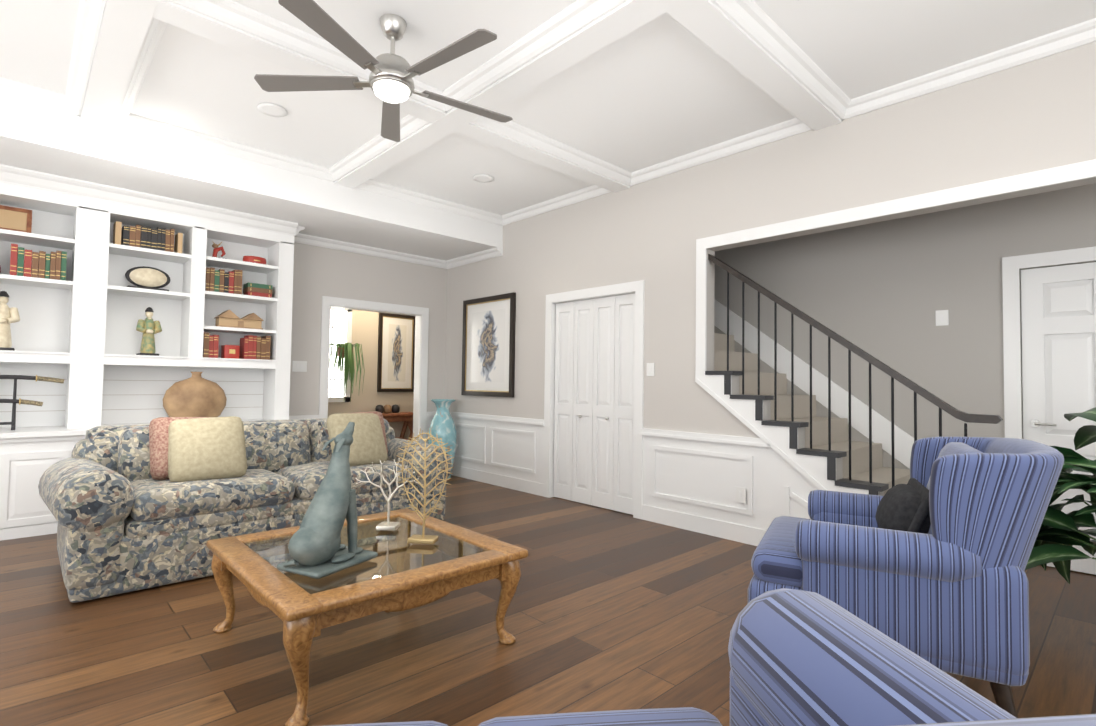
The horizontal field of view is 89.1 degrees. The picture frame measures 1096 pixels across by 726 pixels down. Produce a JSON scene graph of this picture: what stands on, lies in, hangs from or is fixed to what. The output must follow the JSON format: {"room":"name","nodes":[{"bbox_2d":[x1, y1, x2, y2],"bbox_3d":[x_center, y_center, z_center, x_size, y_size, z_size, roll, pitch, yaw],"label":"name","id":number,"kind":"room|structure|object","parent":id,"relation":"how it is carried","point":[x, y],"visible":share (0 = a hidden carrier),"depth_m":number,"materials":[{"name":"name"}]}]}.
{"room":"living room","nodes":[
{"label":"living room","id":0,"kind":"room"},
{"bbox_2d":[289,242,448,415],"bbox_3d":[-3.995,-0.243,4.864,7.140,3.100,0.120,3,-3,-43],"label":"wall","id":1,"kind":"structure","parent":0,"point":[318,272],"depth_m":6.39,"materials":[{"name":"grey paint"}]},
{"bbox_2d":[292,361,306,371],"bbox_3d":[-2.681,0.035,6.009,0.150,0.116,0.009,3,-3,-43],"label":"switch plate","id":2,"kind":"object","parent":1,"relation":"attached to","point":[299,366],"visible":1,"depth_m":6.01,"materials":[{"name":"white plastic"}]},
{"bbox_2d":[328,310,413,438],"bbox_3d":[-1.933,0.032,6.893,4.840,2.750,0.008,3,-3,-43],"label":"wall","id":3,"kind":"structure","parent":0,"point":[369,397],"depth_m":6.67,"materials":[{"name":"beige paint"}]},
{"bbox_2d":[328,307,351,401],"bbox_3d":[-3.121,-0.138,7.512,0.950,1.340,0.024,3,-3,-43],"label":"window","id":4,"kind":"structure","parent":3,"relation":"in","point":[337,325],"depth_m":7.72,"materials":[{"name":"white glass"}]},
{"bbox_2d":[377,312,414,391],"bbox_3d":[-2.253,-0.148,8.320,0.600,1.160,0.038,3,-3,-43],"label":"framed picture","id":5,"kind":"object","parent":3,"relation":"attached to","point":[396,349],"visible":0.96,"depth_m":8.31,"materials":[{"name":"black"}]},
{"bbox_2d":[0,475,1095,725],"bbox_3d":[-0.935,1.310,2.272,8.440,0.100,10.840,3,-3,-43],"label":"floor","id":6,"kind":"structure","parent":0,"point":[608,609],"depth_m":2.55,"materials":[{"name":"brown wood"}]},
{"bbox_2d":[0,164,304,540],"bbox_3d":[-3.764,-0.073,4.581,3.300,2.748,0.597,3,-3,-43],"label":"built-in bookcase","id":7,"kind":"object","parent":6,"relation":"on","point":[78,333],"visible":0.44,"depth_m":4.72,"materials":[{"name":"white wood"}]},
{"bbox_2d":[0,291,19,350],"bbox_3d":[-4.201,-0.347,4.285,0.204,0.509,0.204,3,-3,-43],"label":"figurine","id":8,"kind":"object","parent":7,"relation":"on","point":[8,315],"visible":0.94,"depth_m":4.26,"materials":[{"name":"beige ceramic"}]},
{"bbox_2d":[0,205,31,232],"bbox_3d":[-4.191,-1.114,4.313,0.280,0.210,0.063,3,-3,-43],"label":"framed plaque","id":9,"kind":"object","parent":7,"relation":"on","point":[15,219],"visible":0.85,"depth_m":4.34,"materials":[{"name":"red wood"}]},
{"bbox_2d":[0,375,63,429],"bbox_3d":[-4.115,0.297,4.229,0.655,0.420,0.120,3,-3,-43],"label":"stand","id":10,"kind":"object","parent":7,"relation":"on","point":[14,401],"visible":1,"depth_m":4.26,"materials":[{"name":"grey"}]},
{"bbox_2d":[0,221,272,359],"bbox_3d":[-3.833,-0.645,4.606,2.855,1.138,0.173,3,-3,-43],"label":"books","id":11,"kind":"object","parent":7,"relation":"on","point":[52,265],"visible":0.92,"depth_m":4.92,"materials":[{"name":"brown paper"}]},
{"bbox_2d":[125,266,169,290],"bbox_3d":[-3.524,-0.743,4.907,0.329,0.214,0.100,3,-3,-43],"label":"oval plaque","id":12,"kind":"object","parent":7,"relation":"on","point":[145,277],"visible":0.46,"depth_m":4.89,"materials":[{"name":"grey ceramic"}]},
{"bbox_2d":[136,307,161,355],"bbox_3d":[-3.529,-0.278,4.919,0.190,0.434,0.191,3,-3,-43],"label":"figurine","id":13,"kind":"object","parent":7,"relation":"on","point":[148,327],"visible":0.85,"depth_m":4.87,"materials":[{"name":"green ceramic"}]},
{"bbox_2d":[163,372,226,416],"bbox_3d":[-3.204,0.314,5.062,0.500,0.470,0.275,3,-3,-43],"label":"urn","id":14,"kind":"object","parent":7,"relation":"on","point":[195,394],"visible":0.81,"depth_m":4.96,"materials":[{"name":"ceramic"}]},
{"bbox_2d":[212,241,226,258],"bbox_3d":[-3.130,-1.068,5.299,0.122,0.181,0.100,3,-3,-43],"label":"figurine","id":15,"kind":"object","parent":7,"relation":"on","point":[217,249],"visible":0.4,"depth_m":5.27,"materials":[{"name":"red ceramic"}]},
{"bbox_2d":[221,345,239,358],"bbox_3d":[-3.048,-0.105,5.341,0.130,0.130,0.142,3,-3,-43],"label":"box","id":16,"kind":"object","parent":7,"relation":"on","point":[230,351],"depth_m":5.29,"materials":[{"name":"red"}]},
{"bbox_2d":[215,310,263,329],"bbox_3d":[-2.994,-0.416,5.393,0.400,0.169,0.170,3,-3,-43],"label":"model","id":17,"kind":"object","parent":7,"relation":"on","point":[228,318],"visible":0.81,"depth_m":5.33},
{"bbox_2d":[243,256,265,263],"bbox_3d":[-2.905,-1.007,5.511,0.170,0.080,0.207,-1,-3,38],"label":"box","id":18,"kind":"object","parent":7,"relation":"on","point":[254,259],"depth_m":5.44,"materials":[{"name":"red"}]},
{"bbox_2d":[38,411,451,602],"bbox_3d":[-1.956,0.830,3.991,2.500,0.931,1.011,3,-3,-43],"label":"floral sofa","id":19,"kind":"object","parent":6,"relation":"on","point":[159,501],"visible":0.83,"depth_m":3.42,"materials":[{"name":"fabric"}]},
{"bbox_2d":[206,508,527,725],"bbox_3d":[-0.862,1.065,2.608,1.070,0.425,1.120,3,-3,-43],"label":"coffee table","id":20,"kind":"object","parent":6,"relation":"on","point":[303,615],"visible":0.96,"depth_m":2.34,"materials":[{"name":"brown wood"}]},
{"bbox_2d":[277,422,377,578],"bbox_3d":[-0.921,0.548,2.338,0.246,0.588,0.348,0,-2,27],"label":"sculpture","id":21,"kind":"object","parent":20,"relation":"on","point":[317,549],"visible":1,"depth_m":2.28,"materials":[{"name":"teal metal"}]},
{"bbox_2d":[355,458,418,530],"bbox_3d":[-0.844,0.681,2.908,0.337,0.362,0.100,1,-2,2],"label":"sculpture","id":22,"kind":"object","parent":20,"relation":"on","point":[388,525],"visible":0.81,"depth_m":2.90,"materials":[{"name":"beige metal"}]},
{"bbox_2d":[396,428,453,544],"bbox_3d":[-0.595,0.587,2.678,0.290,0.542,0.080,1,-2,7],"label":"leaf sculpture","id":23,"kind":"object","parent":20,"relation":"on","point":[423,538],"visible":1,"depth_m":2.67,"materials":[{"name":"brown"}]},
{"bbox_2d":[382,412,412,440],"bbox_3d":[-2.285,1.092,8.045,0.834,0.738,0.340,3,-3,-43],"label":"console","id":24,"kind":"object","parent":6,"relation":"on","point":[406,418],"visible":0.29,"depth_m":8.10,"materials":[{"name":"red wood"}]},
{"bbox_2d":[375,404,399,412],"bbox_3d":[-2.312,0.659,8.029,0.367,0.120,0.120,3,-3,-43],"label":"figurine","id":25,"kind":"object","parent":24,"relation":"on","point":[395,408],"visible":1,"depth_m":7.98,"materials":[{"name":"grey ceramic"}]},
{"bbox_2d":[428,399,456,478],"bbox_3d":[-1.293,0.931,6.812,0.350,0.965,0.350,3,-3,-43],"label":"floor vase","id":26,"kind":"object","parent":6,"relation":"on","point":[442,425],"visible":0.56,"depth_m":6.71,"materials":[{"name":"teal ceramic"}]},
{"bbox_2d":[323,588,1095,725],"bbox_3d":[-0.401,0.752,0.691,2.250,0.920,0.955,1,-2,-6],"label":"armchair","id":27,"kind":"object","parent":6,"relation":"on","point":[801,658],"visible":1,"depth_m":0.98,"materials":[{"name":"blue fabric"}]},
{"bbox_2d":[705,333,909,494],"bbox_3d":[1.878,0.356,4.564,1.028,2.046,2.830,3,-3,-43],"label":"staircase","id":28,"kind":"structure","parent":6,"relation":"on","point":[881,478],"depth_m":4.31,"materials":[{"name":"carpet"}]},
{"bbox_2d":[708,254,1002,486],"bbox_3d":[1.956,0.129,3.860,0.060,2.076,1.860,3,-3,-43],"label":"stair handrail","id":29,"kind":"object","parent":28,"relation":"attached to","point":[915,387],"visible":0.79,"depth_m":3.84,"materials":[{"name":"black metal"}]},
{"bbox_2d":[748,437,1063,717],"bbox_3d":[1.419,0.800,2.313,1.015,1.004,0.872,0,-2,29],"label":"chair","id":30,"kind":"object","parent":6,"relation":"on","point":[928,561],"visible":0.96,"depth_m":1.91,"materials":[{"name":"blue fabric"}]},
{"bbox_2d":[875,478,930,533],"bbox_3d":[1.466,0.628,2.271,0.223,0.271,0.406,0,-2,29],"label":"pillow","id":31,"kind":"object","parent":30,"relation":"on","point":[904,507],"depth_m":2.16,"materials":[{"name":"fabric"}]},
{"bbox_2d":[1025,407,1095,583],"bbox_3d":[2.723,0.645,2.309,1.541,1.342,1.660,3,-3,-43],"label":"plant","id":32,"kind":"object","parent":6,"relation":"on","point":[1059,535],"visible":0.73,"depth_m":2.65,"materials":[{"name":"green plant"}]},
{"bbox_2d":[0,0,1095,260],"bbox_3d":[-0.412,-1.723,1.869,8.440,0.450,9.440,3,-3,-43],"label":"ceiling","id":33,"kind":"structure","parent":0,"point":[658,90],"depth_m":3.77,"materials":[{"name":"white paint"}]},
{"bbox_2d":[257,103,287,116],"bbox_3d":[-1.949,-1.790,3.939,0.189,0.009,0.189,0,-2,32],"label":"recessed light","id":34,"kind":"object","parent":33,"relation":"in","point":[271,109],"depth_m":3.93,"materials":[{"name":"white"}]},
{"bbox_2d":[254,0,512,141],"bbox_3d":[-0.787,-1.608,2.959,1.378,0.415,1.378,3,-3,-43],"label":"ceiling fan","id":35,"kind":"object","parent":33,"relation":"hanging from","point":[390,82],"visible":1,"depth_m":2.88,"materials":[{"name":"silver metal"}]},
{"bbox_2d":[473,174,493,182],"bbox_3d":[-0.605,-1.727,5.209,0.189,0.009,0.189,0,-2,32],"label":"recessed light","id":36,"kind":"object","parent":33,"relation":"in","point":[483,178],"depth_m":5.20,"materials":[{"name":"white plastic"}]},
{"bbox_2d":[0,0,1095,268],"bbox_3d":[-0.774,-1.649,1.521,7.212,0.436,9.206,3,-3,-43],"label":"ceiling beams","id":37,"kind":"structure","parent":33,"relation":"attached to","point":[116,42],"depth_m":3.35,"materials":[{"name":"white"}]},
{"bbox_2d":[445,42,1095,495],"bbox_3d":[1.824,-0.191,4.030,0.120,3.100,9.320,3,-3,-43],"label":"wall","id":38,"kind":"structure","parent":0,"point":[885,288],"depth_m":4.35,"materials":[{"name":"grey paint"}]},
{"bbox_2d":[461,292,515,396],"bbox_3d":[-0.720,-0.196,6.608,0.038,1.180,0.980,3,-3,-43],"label":"picture frame","id":39,"kind":"object","parent":38,"relation":"attached to","point":[488,353],"visible":1,"depth_m":6.58,"materials":[{"name":"black"}]},
{"bbox_2d":[553,293,634,514],"bbox_3d":[0.435,0.374,5.433,0.067,2.015,1.071,3,-3,-43],"label":"bifold door","id":40,"kind":"structure","parent":38,"relation":"in","point":[594,404],"depth_m":5.41,"materials":[{"name":"white wood"}]},
{"bbox_2d":[647,363,653,375],"bbox_3d":[0.901,0.057,4.901,0.009,0.116,0.080,3,-3,-43],"label":"switch plate","id":41,"kind":"object","parent":38,"relation":"attached to","point":[650,369],"visible":1,"depth_m":4.90,"materials":[{"name":"white plastic"}]},
{"bbox_2d":[289,159,1095,545],"bbox_3d":[0.827,0.148,3.962,4.600,2.390,10.600,3,-3,-43],"label":"trim","id":42,"kind":"structure","parent":38,"relation":"attached to","point":[689,481],"depth_m":4.54,"materials":[{"name":"white wood"}]},
{"bbox_2d":[736,486,745,503],"bbox_3d":[1.464,1.002,4.228,0.009,0.116,0.080,3,-3,-43],"label":"electrical outlet plate","id":43,"kind":"object","parent":38,"relation":"attached to","point":[740,494],"visible":0.93,"depth_m":4.22,"materials":[{"name":"white plastic"}]},
{"bbox_2d":[936,310,948,325],"bbox_3d":[2.966,-0.339,4.190,0.009,0.116,0.080,3,-3,-43],"label":"switch plate","id":44,"kind":"object","parent":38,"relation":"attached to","point":[942,317],"visible":1,"depth_m":4.19,"materials":[{"name":"white plastic"}]},
{"bbox_2d":[1021,262,1095,574],"bbox_3d":[3.562,0.351,3.562,0.099,2.018,0.802,3,-3,-43],"label":"door","id":45,"kind":"structure","parent":38,"relation":"in","point":[1058,312],"depth_m":3.73,"materials":[{"name":"white wood"}]},
{"bbox_3d":[-2.391,-1.381,7.449,4.840,0.100,1.400,3,-3,-43],"label":"ceiling","id":46,"kind":"structure","parent":0,"visible":0},
{"bbox_2d":[328,317,364,401],"bbox_3d":[-2.716,-0.405,7.518,0.504,1.855,0.426,3,-3,-43],"label":"hanging plant","id":47,"kind":"object","parent":46,"relation":"hanging from","point":[344,352],"visible":0.92,"depth_m":7.42,"materials":[{"name":"green plant"}]}
]}

